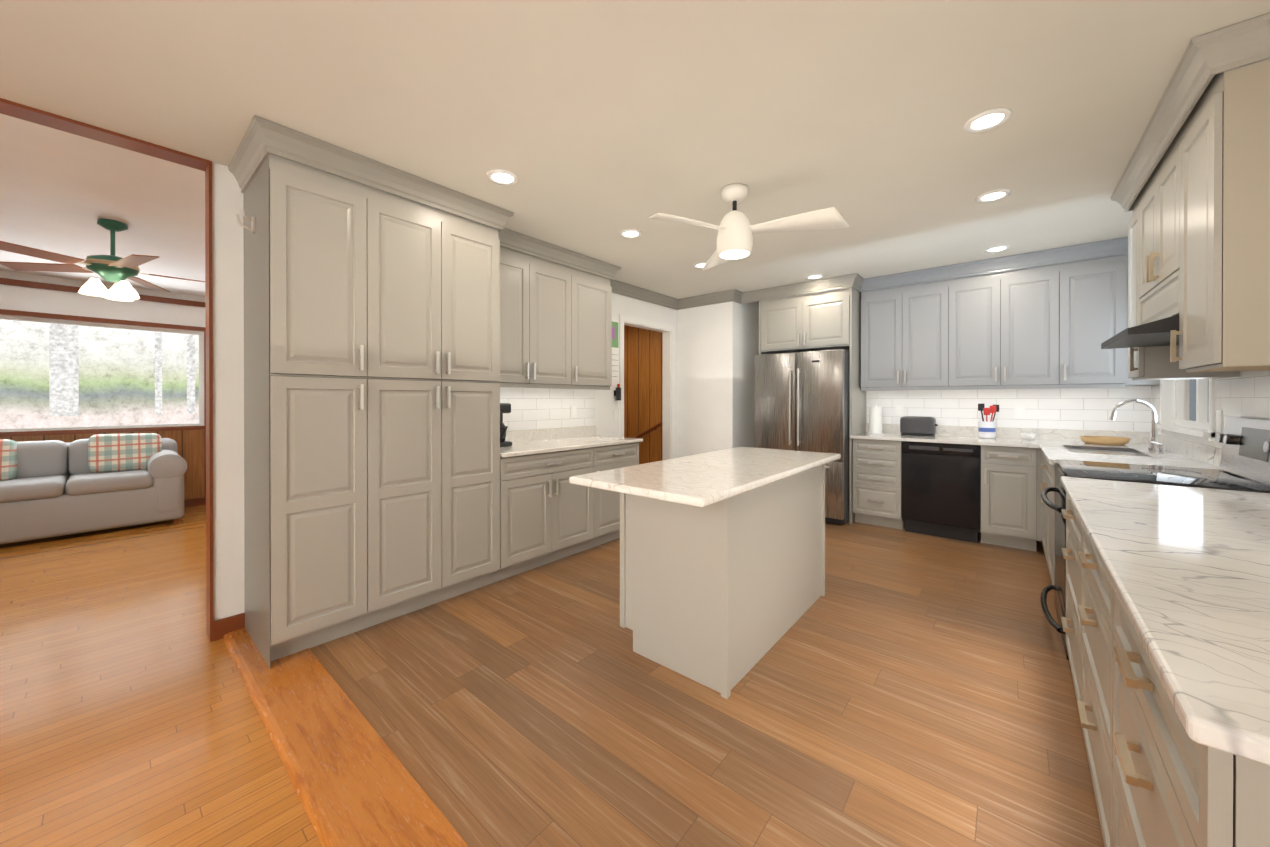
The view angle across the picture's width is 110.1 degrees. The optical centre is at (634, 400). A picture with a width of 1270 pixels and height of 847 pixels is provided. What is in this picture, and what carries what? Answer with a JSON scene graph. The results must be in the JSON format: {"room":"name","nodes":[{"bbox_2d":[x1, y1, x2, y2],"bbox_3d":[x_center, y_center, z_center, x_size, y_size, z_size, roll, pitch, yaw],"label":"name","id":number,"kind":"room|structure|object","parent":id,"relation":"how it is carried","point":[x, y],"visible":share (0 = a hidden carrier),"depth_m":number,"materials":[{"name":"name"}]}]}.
{"room":"kitchen","nodes":[
{"label":"kitchen","id":0,"kind":"room"},
{"bbox_2d":[0,270,205,499],"bbox_3d":[-6.356,-0.002,4.468,0.132,2.600,7.300,0,0,40],"label":"wall","id":1,"kind":"structure","parent":0,"point":[191,444],"depth_m":5.03,"materials":[{"name":"white paint"}]},
{"bbox_2d":[0,309,205,436],"bbox_3d":[-5.907,-0.269,4.952,0.135,1.290,1.680,0,0,40],"label":"living room window","id":2,"kind":"structure","parent":1,"relation":"in","point":[148,327],"depth_m":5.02,"materials":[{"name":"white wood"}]},
{"bbox_2d":[0,505,322,846],"bbox_3d":[-1.331,1.354,2.206,11.000,0.100,10.300,0,0,40],"label":"floor","id":3,"kind":"structure","parent":0,"point":[130,716],"depth_m":1.88,"materials":[{"name":"brown wood"}]},
{"bbox_2d":[0,433,186,543],"bbox_3d":[-5.829,0.822,4.191,0.940,0.953,2.190,0,0,40],"label":"sofa","id":4,"kind":"object","parent":3,"relation":"on","point":[55,488],"visible":1,"depth_m":4.35,"materials":[{"name":"grey fabric"}]},
{"bbox_2d":[212,162,676,620],"bbox_3d":[-0.614,-0.002,4.499,0.120,2.600,5.360,0,0,40],"label":"wall","id":5,"kind":"structure","parent":0,"point":[228,399],"depth_m":2.47,"materials":[{"name":"white paint"}]},
{"bbox_2d":[0,98,244,641],"bbox_3d":[-4.665,0.002,2.981,4.394,2.600,7.200,0,0,40],"label":"trim","id":6,"kind":"structure","parent":5,"relation":"attached to","point":[219,629],"depth_m":2.40,"materials":[{"name":"brown wood"}]},
{"bbox_2d":[228,137,266,192],"bbox_3d":[-1.990,-1.232,2.277,0.630,0.123,0.066,0,0,40],"label":"crown molding","id":7,"kind":"structure","parent":5,"relation":"attached to","point":[244,167],"depth_m":2.33,"materials":[{"name":"grey paint"}]},
{"bbox_2d":[223,628,468,846],"bbox_3d":[-0.831,1.295,1.402,3.540,0.022,0.265,0,0,40],"label":"threshold","id":8,"kind":"structure","parent":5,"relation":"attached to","point":[354,782],"depth_m":1.58,"materials":[{"name":"brown wood"}]},
{"bbox_2d":[499,246,578,388],"bbox_3d":[-0.965,-0.713,3.713,0.348,1.169,0.961,0,0,40],"label":"upper cabinet","id":9,"kind":"object","parent":5,"relation":"attached to","point":[555,325],"depth_m":3.65,"materials":[{"name":"grey paint"}]},
{"bbox_2d":[500,387,594,430],"bbox_3d":[-0.913,0.065,4.049,0.002,0.384,1.533,0,0,40],"label":"tile backsplash","id":10,"kind":"structure","parent":5,"relation":"attached to","point":[531,408],"depth_m":4.15,"materials":[{"name":"white tile"}]},
{"bbox_2d":[571,406,576,417],"bbox_3d":[-0.609,0.108,4.404,0.006,0.120,0.075,0,0,40],"label":"electrical outlet plate","id":11,"kind":"object","parent":10,"relation":"attached to","point":[573,408],"depth_m":4.40,"materials":[{"name":"white plastic"}]},
{"bbox_2d":[579,270,611,389],"bbox_3d":[-0.546,-0.714,4.212,0.348,1.169,0.581,0,0,40],"label":"upper cabinet","id":12,"kind":"object","parent":5,"relation":"attached to","point":[595,292],"depth_m":4.15,"materials":[{"name":"grey paint"}]},
{"bbox_2d":[612,320,620,399],"bbox_3d":[-0.251,-0.443,4.777,0.074,0.880,0.315,0,0,40],"label":"calendar","id":13,"kind":"object","parent":5,"relation":"attached to","point":[615,352],"visible":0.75,"depth_m":4.86,"materials":[{"name":"white paper"}]},
{"bbox_2d":[610,281,679,309],"bbox_3d":[0.051,-1.241,5.142,0.066,0.123,1.615,0,0,40],"label":"crown molding","id":14,"kind":"structure","parent":5,"relation":"attached to","point":[624,289],"depth_m":5.22,"materials":[{"name":"grey paint"}]},
{"bbox_2d":[619,314,674,459],"bbox_3d":[0.121,0.158,5.361,0.136,2.235,1.045,0,0,40],"label":"door frame","id":15,"kind":"structure","parent":5,"relation":"attached to","point":[668,409],"depth_m":5.67,"materials":[{"name":"white wood"}]},
{"bbox_2d":[0,0,1269,298],"bbox_3d":[-1.331,-1.346,2.198,11.000,0.100,10.300,0,0,40],"label":"ceiling","id":16,"kind":"structure","parent":0,"point":[596,126],"depth_m":1.99,"materials":[{"name":"white paint"}]},
{"bbox_2d":[0,218,204,301],"bbox_3d":[-3.767,-1.026,3.241,1.286,0.544,1.265,0,0,40],"label":"room ceiling fan","id":17,"kind":"object","parent":16,"relation":"hanging from","point":[117,270],"visible":1,"depth_m":3.15,"materials":[{"name":"wood"},{"name":"glass"},{"name":"green painted metal"}]},
{"bbox_2d":[244,115,518,236],"bbox_3d":[-1.302,-1.233,2.555,0.066,0.123,1.377,0,0,40],"label":"crown molding","id":18,"kind":"structure","parent":16,"relation":"attached to","point":[263,137],"depth_m":2.38,"materials":[{"name":"grey paint"}]},
{"bbox_2d":[487,169,517,184],"bbox_3d":[-0.768,-1.292,2.573,0.175,0.007,0.175,0,0,34],"label":"recessed light","id":19,"kind":"object","parent":16,"relation":"in","point":[501,177],"depth_m":2.57,"materials":[{"name":"white"}]},
{"bbox_2d":[498,233,620,284],"bbox_3d":[-0.637,-1.237,3.780,0.066,0.123,1.486,0,0,40],"label":"crown molding","id":20,"kind":"structure","parent":16,"relation":"attached to","point":[522,243],"depth_m":3.77,"materials":[{"name":"grey paint"}]},
{"bbox_2d":[619,229,641,237],"bbox_3d":[-0.034,-1.295,3.445,0.175,0.007,0.175,0,0,16],"label":"recessed light","id":21,"kind":"object","parent":16,"relation":"in","point":[628,233],"depth_m":3.44,"materials":[{"name":"white"}]},
{"bbox_2d":[693,262,705,267],"bbox_3d":[0.649,-1.298,4.256,0.175,0.007,0.175,0,0,16],"label":"recessed light","id":22,"kind":"object","parent":16,"relation":"in","point":[698,265],"depth_m":4.24,"materials":[{"name":"white"}]},
{"bbox_2d":[649,183,848,270],"bbox_3d":[0.612,-1.096,2.629,1.081,0.400,1.109,0,0,40],"label":"kitchen ceiling fan","id":23,"kind":"object","parent":16,"relation":"hanging from","point":[735,229],"visible":1,"depth_m":2.62,"materials":[{"name":"white plastic"}]},
{"bbox_2d":[806,274,823,278],"bbox_3d":[1.885,-1.299,4.654,0.175,0.007,0.175,0,0,34],"label":"recessed light","id":24,"kind":"object","parent":16,"relation":"in","point":[816,276],"depth_m":4.64,"materials":[{"name":"white"}]},
{"bbox_2d":[964,108,1011,132],"bbox_3d":[1.627,-1.291,2.048,0.175,0.007,0.175,0,0,16],"label":"recessed light","id":25,"kind":"object","parent":16,"relation":"in","point":[988,120],"depth_m":2.04,"materials":[{"name":"white"}]},
{"bbox_2d":[976,189,1010,202],"bbox_3d":[2.264,-1.293,2.806,0.175,0.007,0.175,0,0,31],"label":"recessed light","id":26,"kind":"object","parent":16,"relation":"in","point":[995,195],"depth_m":2.80,"materials":[{"name":"white"}]},
{"bbox_2d":[984,245,1010,252],"bbox_3d":[3.095,-1.296,3.793,0.175,0.007,0.175,0,0,34],"label":"recessed light","id":27,"kind":"object","parent":16,"relation":"in","point":[1002,247],"depth_m":3.78,"materials":[{"name":"white"}]},
{"bbox_2d":[1111,27,1227,211],"bbox_3d":[2.537,-1.232,2.188,0.066,0.123,1.637,0,0,40],"label":"crown molding","id":28,"kind":"structure","parent":16,"relation":"attached to","point":[1210,55],"depth_m":1.85,"materials":[{"name":"grey paint"}]},
{"bbox_2d":[624,325,662,463],"bbox_3d":[-0.003,-0.018,6.259,1.210,2.580,0.060,0,0,40],"label":"wall","id":29,"kind":"structure","parent":0,"point":[643,357],"depth_m":6.07,"materials":[{"name":"brown wood"}]},
{"bbox_2d":[635,422,661,437],"bbox_3d":[-0.052,0.572,6.209,1.120,0.599,0.081,0,0,40],"label":"stair handrail","id":30,"kind":"object","parent":29,"relation":"attached to","point":[656,426],"visible":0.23,"depth_m":5.96,"materials":[{"name":"brown wood"}]},
{"bbox_2d":[309,521,1103,846],"bbox_3d":[0.666,1.290,3.609,5.650,0.019,5.040,0,0,40],"label":"floor","id":31,"kind":"structure","parent":0,"point":[897,687],"depth_m":1.82,"materials":[{"name":"brown wood"}]},
{"bbox_2d":[240,154,371,667],"bbox_3d":[-1.836,-0.005,2.465,0.625,2.576,0.417,0,0,40],"label":"tall cabinet","id":32,"kind":"object","parent":31,"relation":"on","point":[371,406],"depth_m":2.26,"materials":[{"name":"grey paint"}]},
{"bbox_2d":[372,188,499,625],"bbox_3d":[-1.435,-0.006,2.941,0.625,2.576,0.827,0,0,40],"label":"tall cabinet","id":33,"kind":"object","parent":31,"relation":"on","point":[436,273],"depth_m":2.70,"materials":[{"name":"grey paint"}]},
{"bbox_2d":[493,447,600,582],"bbox_3d":[-0.857,0.836,3.628,0.628,0.888,0.960,0,0,40],"label":"base cabinet","id":34,"kind":"object","parent":31,"relation":"on","point":[549,512],"depth_m":3.36,"materials":[{"name":"grey paint"}]},
{"bbox_2d":[601,442,638,543],"bbox_3d":[-0.413,0.835,4.157,0.628,0.888,0.661,0,0,40],"label":"base cabinet","id":35,"kind":"object","parent":31,"relation":"on","point":[620,455],"depth_m":3.95,"materials":[{"name":"grey paint"}]},
{"bbox_2d":[500,425,642,457],"bbox_3d":[-0.664,0.325,3.838,0.653,0.130,1.528,0,0,40],"label":"countertop","id":36,"kind":"structure","parent":35,"relation":"on","point":[534,441],"depth_m":3.91,"materials":[{"name":"beige stone"}]},
{"bbox_2d":[500,403,511,446],"bbox_3d":[-1.097,0.189,3.508,0.218,0.340,0.180,0,0,40],"label":"coffee maker","id":37,"kind":"object","parent":36,"relation":"on","point":[505,407],"visible":0.33,"depth_m":3.47,"materials":[{"name":"black"}]},
{"bbox_2d":[620,463,826,698],"bbox_3d":[0.577,0.839,2.631,0.652,0.888,1.334,0,0,40],"label":"kitchen island","id":38,"kind":"object","parent":31,"relation":"on","point":[722,571],"depth_m":2.15,"materials":[{"name":"grey paint"}]},
{"bbox_2d":[569,447,840,510],"bbox_3d":[0.542,0.381,2.581,0.750,0.035,1.790,0,0,40],"label":"island countertop","id":39,"kind":"structure","parent":38,"relation":"on","point":[707,479],"depth_m":2.19,"materials":[{"name":"white stone"}]},
{"bbox_2d":[754,349,849,524],"bbox_3d":[1.960,0.376,5.059,0.960,1.800,0.831,0,0,40],"label":"refrigerator","id":40,"kind":"object","parent":31,"relation":"on","point":[801,401],"visible":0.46,"depth_m":4.68,"materials":[{"name":"grey metal"}]},
{"bbox_2d":[759,287,865,522],"bbox_3d":[2.053,-0.013,5.168,1.020,2.577,0.658,0,0,40],"label":"tall cabinet","id":41,"kind":"object","parent":31,"relation":"on","point":[825,320],"visible":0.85,"depth_m":4.85,"materials":[{"name":"grey paint"}]},
{"bbox_2d":[853,438,904,529],"bbox_3d":[2.630,0.833,4.707,0.440,0.888,0.625,0,0,40],"label":"base cabinet","id":42,"kind":"object","parent":31,"relation":"on","point":[877,464],"depth_m":4.46,"materials":[{"name":"grey paint"}]},
{"bbox_2d":[902,441,980,542],"bbox_3d":[3.012,0.836,4.346,0.602,0.885,0.590,0,0,40],"label":"dishwasher","id":43,"kind":"object","parent":31,"relation":"on","point":[941,489],"visible":1,"depth_m":4.11,"materials":[{"name":"black metal"}]},
{"bbox_2d":[981,445,1041,550],"bbox_3d":[3.423,0.835,4.038,0.418,0.888,0.628,0,0,40],"label":"base cabinet","id":44,"kind":"object","parent":31,"relation":"on","point":[1011,503],"depth_m":3.81,"materials":[{"name":"grey paint"}]},
{"bbox_2d":[1041,454,1055,584],"bbox_3d":[3.245,0.838,2.986,0.698,0.888,1.252,0,0,40],"label":"base cabinet","id":45,"kind":"object","parent":31,"relation":"on","point":[1048,513],"visible":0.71,"depth_m":2.73,"materials":[{"name":"grey paint"}]},
{"bbox_2d":[850,423,1161,448],"bbox_3d":[3.259,0.324,4.134,2.158,0.130,0.690,0,0,40],"label":"countertop","id":46,"kind":"structure","parent":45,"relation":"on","point":[1005,436],"depth_m":4.11,"materials":[{"name":"beige stone"}]},
{"bbox_2d":[868,405,883,433],"bbox_3d":[2.628,0.200,4.843,0.150,0.310,0.150,0,0,40],"label":"paper towel holder","id":47,"kind":"object","parent":46,"relation":"on","point":[875,419],"visible":0.98,"depth_m":4.79,"materials":[{"name":"white paper"}]},
{"bbox_2d":[900,416,937,435],"bbox_3d":[2.934,0.260,4.586,0.320,0.192,0.180,0,0,40],"label":"toaster","id":48,"kind":"object","parent":46,"relation":"on","point":[917,426],"visible":1,"depth_m":4.52,"materials":[{"name":"grey metal"}]},
{"bbox_2d":[978,404,998,437],"bbox_3d":[3.383,0.192,4.247,0.160,0.330,0.131,0,0,40],"label":"utensil crock","id":49,"kind":"object","parent":46,"relation":"on","point":[986,428],"visible":1,"depth_m":4.22,"materials":[{"name":"white ceramic"}]},
{"bbox_2d":[1020,429,1036,439],"bbox_3d":[3.604,0.304,4.062,0.120,0.106,0.120,0,0,40],"label":"bowl","id":50,"kind":"object","parent":46,"relation":"on","point":[1032,435],"visible":1,"depth_m":4.03,"materials":[{"name":"white ceramic"}]},
{"bbox_2d":[1080,436,1130,444],"bbox_3d":[3.906,0.331,3.690,0.290,0.055,0.290,0,0,40],"label":"wicker basket","id":51,"kind":"object","parent":46,"relation":"on","point":[1104,440],"visible":1,"depth_m":3.62,"materials":[{"name":"brown"}]},
{"bbox_2d":[1062,399,1164,456],"bbox_3d":[3.467,0.189,3.210,0.504,0.400,0.698,0,0,40],"label":"sink faucet","id":52,"kind":"object","parent":46,"relation":"in","point":[1154,446],"visible":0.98,"depth_m":3.27,"materials":[{"name":"silver metal"}]},
{"bbox_2d":[1034,443,1085,464],"bbox_3d":[3.028,0.376,3.191,0.140,0.030,1.290,0,0,40],"label":"countertop","id":53,"kind":"structure","parent":45,"relation":"on","point":[1049,443],"depth_m":3.10,"materials":[{"name":"beige stone"}]},
{"bbox_2d":[1078,451,1177,466],"bbox_3d":[3.003,0.378,2.757,0.360,0.030,0.592,0,0,40],"label":"countertop","id":54,"kind":"structure","parent":45,"relation":"on","point":[1141,460],"depth_m":2.74,"materials":[{"name":"beige stone"}]},
{"bbox_2d":[1134,435,1237,475],"bbox_3d":[3.452,0.328,2.834,0.188,0.130,1.290,0,0,40],"label":"countertop","id":55,"kind":"structure","parent":45,"relation":"on","point":[1190,454],"depth_m":2.84,"materials":[{"name":"beige stone"}]},
{"bbox_2d":[1061,493,1071,656],"bbox_3d":[2.092,0.842,1.664,0.690,0.888,0.711,0,0,40],"label":"base cabinet","id":56,"kind":"object","parent":31,"relation":"on","point":[1065,551],"depth_m":2.06,"materials":[{"name":"grey paint"}]},
{"bbox_2d":[1060,476,1269,765],"bbox_3d":[1.614,0.333,1.112,0.716,0.130,2.172,0,0,40],"label":"countertop","id":57,"kind":"structure","parent":56,"relation":"on","point":[1187,569],"depth_m":0.87,"materials":[{"name":"white stone"}]},
{"bbox_2d":[1069,505,1100,803],"bbox_3d":[1.633,0.844,1.118,0.690,0.888,0.715,0,0,40],"label":"base cabinet","id":58,"kind":"object","parent":31,"relation":"on","point":[1084,562],"depth_m":1.46,"materials":[{"name":"grey paint"}]},
{"bbox_2d":[1040,417,1269,659],"bbox_3d":[2.562,0.674,2.238,0.761,1.180,0.767,0,0,40],"label":"range","id":59,"kind":"object","parent":31,"relation":"on","point":[1245,453],"visible":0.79,"depth_m":2.19,"materials":[{"name":"silver metal"}]},
{"bbox_2d":[1097,563,1269,846],"bbox_3d":[1.171,0.845,0.569,0.690,0.888,0.721,0,0,40],"label":"base cabinet","id":60,"kind":"object","parent":31,"relation":"on","point":[1160,777],"depth_m":0.75,"materials":[{"name":"grey paint"}]},
{"bbox_2d":[677,301,758,457],"bbox_3d":[1.119,-0.017,5.844,0.800,2.580,0.830,0,0,40],"label":"wall","id":61,"kind":"structure","parent":0,"point":[717,347],"depth_m":5.51,"materials":[{"name":"white paint"}]},
{"bbox_2d":[680,289,739,309],"bbox_3d":[0.892,-1.242,5.449,0.776,0.123,0.070,0,0,40],"label":"crown molding","id":62,"kind":"structure","parent":61,"relation":"attached to","point":[733,295],"depth_m":5.42,"materials":[{"name":"grey paint"}]},
{"bbox_2d":[736,273,859,303],"bbox_3d":[1.769,-1.240,4.963,1.326,0.123,0.076,0,0,40],"label":"crown molding","id":63,"kind":"structure","parent":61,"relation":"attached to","point":[850,280],"depth_m":4.90,"materials":[{"name":"grey paint"}]},
{"bbox_2d":[856,237,1127,291],"bbox_3d":[3.230,-1.238,4.094,2.160,0.123,0.086,0,0,40],"label":"crown molding","id":64,"kind":"structure","parent":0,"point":[1117,246],"depth_m":4.02,"materials":[{"name":"grey paint"}]},
{"bbox_2d":[882,385,1150,431],"bbox_3d":[2.779,-0.004,5.068,4.340,2.600,0.120,0,0,40],"label":"wall","id":65,"kind":"structure","parent":0,"point":[1047,428],"depth_m":4.00,"materials":[{"name":"white tile"}]},
{"bbox_2d":[861,278,956,389],"bbox_3d":[2.880,-0.715,4.673,0.840,1.169,0.348,0,0,40],"label":"upper cabinet","id":66,"kind":"object","parent":65,"relation":"attached to","point":[909,332],"depth_m":4.52,"materials":[{"name":"grey paint"}]},
{"bbox_2d":[866,386,1147,431],"bbox_3d":[3.475,0.064,4.404,2.140,0.384,0.002,0,0,40],"label":"tile backsplash","id":67,"kind":"structure","parent":65,"relation":"attached to","point":[1067,408],"depth_m":4.20,"materials":[{"name":"white tile"}]},
{"bbox_2d":[895,405,902,415],"bbox_3d":[2.905,0.106,4.877,0.075,0.120,0.007,0,0,40],"label":"electrical outlet plate","id":68,"kind":"object","parent":67,"relation":"attached to","point":[898,408],"depth_m":4.88,"materials":[{"name":"white plastic"}]},
{"bbox_2d":[1015,406,1024,418],"bbox_3d":[3.671,0.108,4.233,0.075,0.120,0.007,0,0,40],"label":"electrical outlet plate","id":69,"kind":"object","parent":67,"relation":"attached to","point":[1019,411],"depth_m":4.23,"materials":[{"name":"white plastic"}]},
{"bbox_2d":[957,262,1072,389],"bbox_3d":[3.453,-0.714,4.191,0.900,1.169,0.348,0,0,40],"label":"upper cabinet","id":70,"kind":"object","parent":65,"relation":"attached to","point":[1054,326],"depth_m":3.99,"materials":[{"name":"grey paint"}]},
{"bbox_2d":[1069,254,1128,387],"bbox_3d":[3.879,-0.713,3.833,0.451,1.169,0.348,0,0,40],"label":"upper cabinet","id":71,"kind":"object","parent":65,"relation":"attached to","point":[1100,285],"depth_m":3.65,"materials":[{"name":"grey paint"}]},
{"bbox_2d":[1129,378,1159,385],"bbox_3d":[4.099,-0.712,3.647,0.248,1.169,0.348,0,0,40],"label":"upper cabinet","id":72,"kind":"object","parent":65,"relation":"attached to","point":[1131,382],"depth_m":3.51,"materials":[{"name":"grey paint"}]},
{"bbox_2d":[1151,377,1269,485],"bbox_3d":[1.159,0.011,-0.135,0.120,2.600,9.930,0,0,40],"label":"wall","id":73,"kind":"structure","parent":0,"point":[1169,402],"depth_m":3.36,"materials":[{"name":"white paint"}]},
{"bbox_2d":[1136,143,1171,334],"bbox_3d":[2.728,-0.833,2.094,0.348,0.917,0.766,0,0,40],"label":"upper cabinet","id":74,"kind":"object","parent":73,"relation":"attached to","point":[1154,201],"depth_m":2.23,"materials":[{"name":"grey paint"}]},
{"bbox_2d":[1128,199,1240,379],"bbox_3d":[3.075,-0.709,2.507,0.348,1.169,0.316,0,0,40],"label":"upper cabinet","id":75,"kind":"object","parent":73,"relation":"attached to","point":[1155,362],"depth_m":2.50,"materials":[{"name":"grey paint"}]},
{"bbox_2d":[1101,315,1178,348],"bbox_3d":[2.670,-0.335,2.144,0.495,0.070,0.757,0,0,40],"label":"range hood","id":76,"kind":"object","parent":75,"relation":"attached to","point":[1153,333],"visible":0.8,"depth_m":2.07,"materials":[{"name":"black"}]},
{"bbox_2d":[1157,379,1214,440],"bbox_3d":[3.728,-0.293,2.976,0.135,1.050,1.140,0,0,40],"label":"kitchen window","id":77,"kind":"structure","parent":73,"relation":"in","point":[1205,415],"depth_m":2.94,"materials":[{"name":"white wood"}]},
{"bbox_2d":[1148,370,1269,447],"bbox_3d":[2.763,-0.016,1.867,0.002,0.558,4.800,0,0,40],"label":"tile backsplash","id":78,"kind":"structure","parent":73,"relation":"attached to","point":[1246,394],"depth_m":2.33,"materials":[{"name":"white tile"}]},
{"bbox_2d":[1216,410,1222,431],"bbox_3d":[3.288,0.114,2.498,0.006,0.120,0.075,0,0,40],"label":"electrical outlet plate","id":79,"kind":"object","parent":78,"relation":"attached to","point":[1219,413],"depth_m":2.49,"materials":[{"name":"white plastic"}]},
{"bbox_2d":[1172,59,1269,374],"bbox_3d":[2.346,-0.706,1.640,0.348,1.169,0.422,0,0,40],"label":"upper cabinet","id":80,"kind":"object","parent":73,"relation":"attached to","point":[1199,242],"depth_m":1.58,"materials":[{"name":"grey paint"}]},
{"bbox_2d":[1224,13,1269,71],"bbox_3d":[2.202,-1.230,1.443,0.320,0.123,0.066,0,0,40],"label":"crown molding","id":81,"kind":"structure","parent":73,"relation":"attached to","point":[1248,40],"depth_m":1.52,"materials":[{"name":"grey paint"}]}
]}

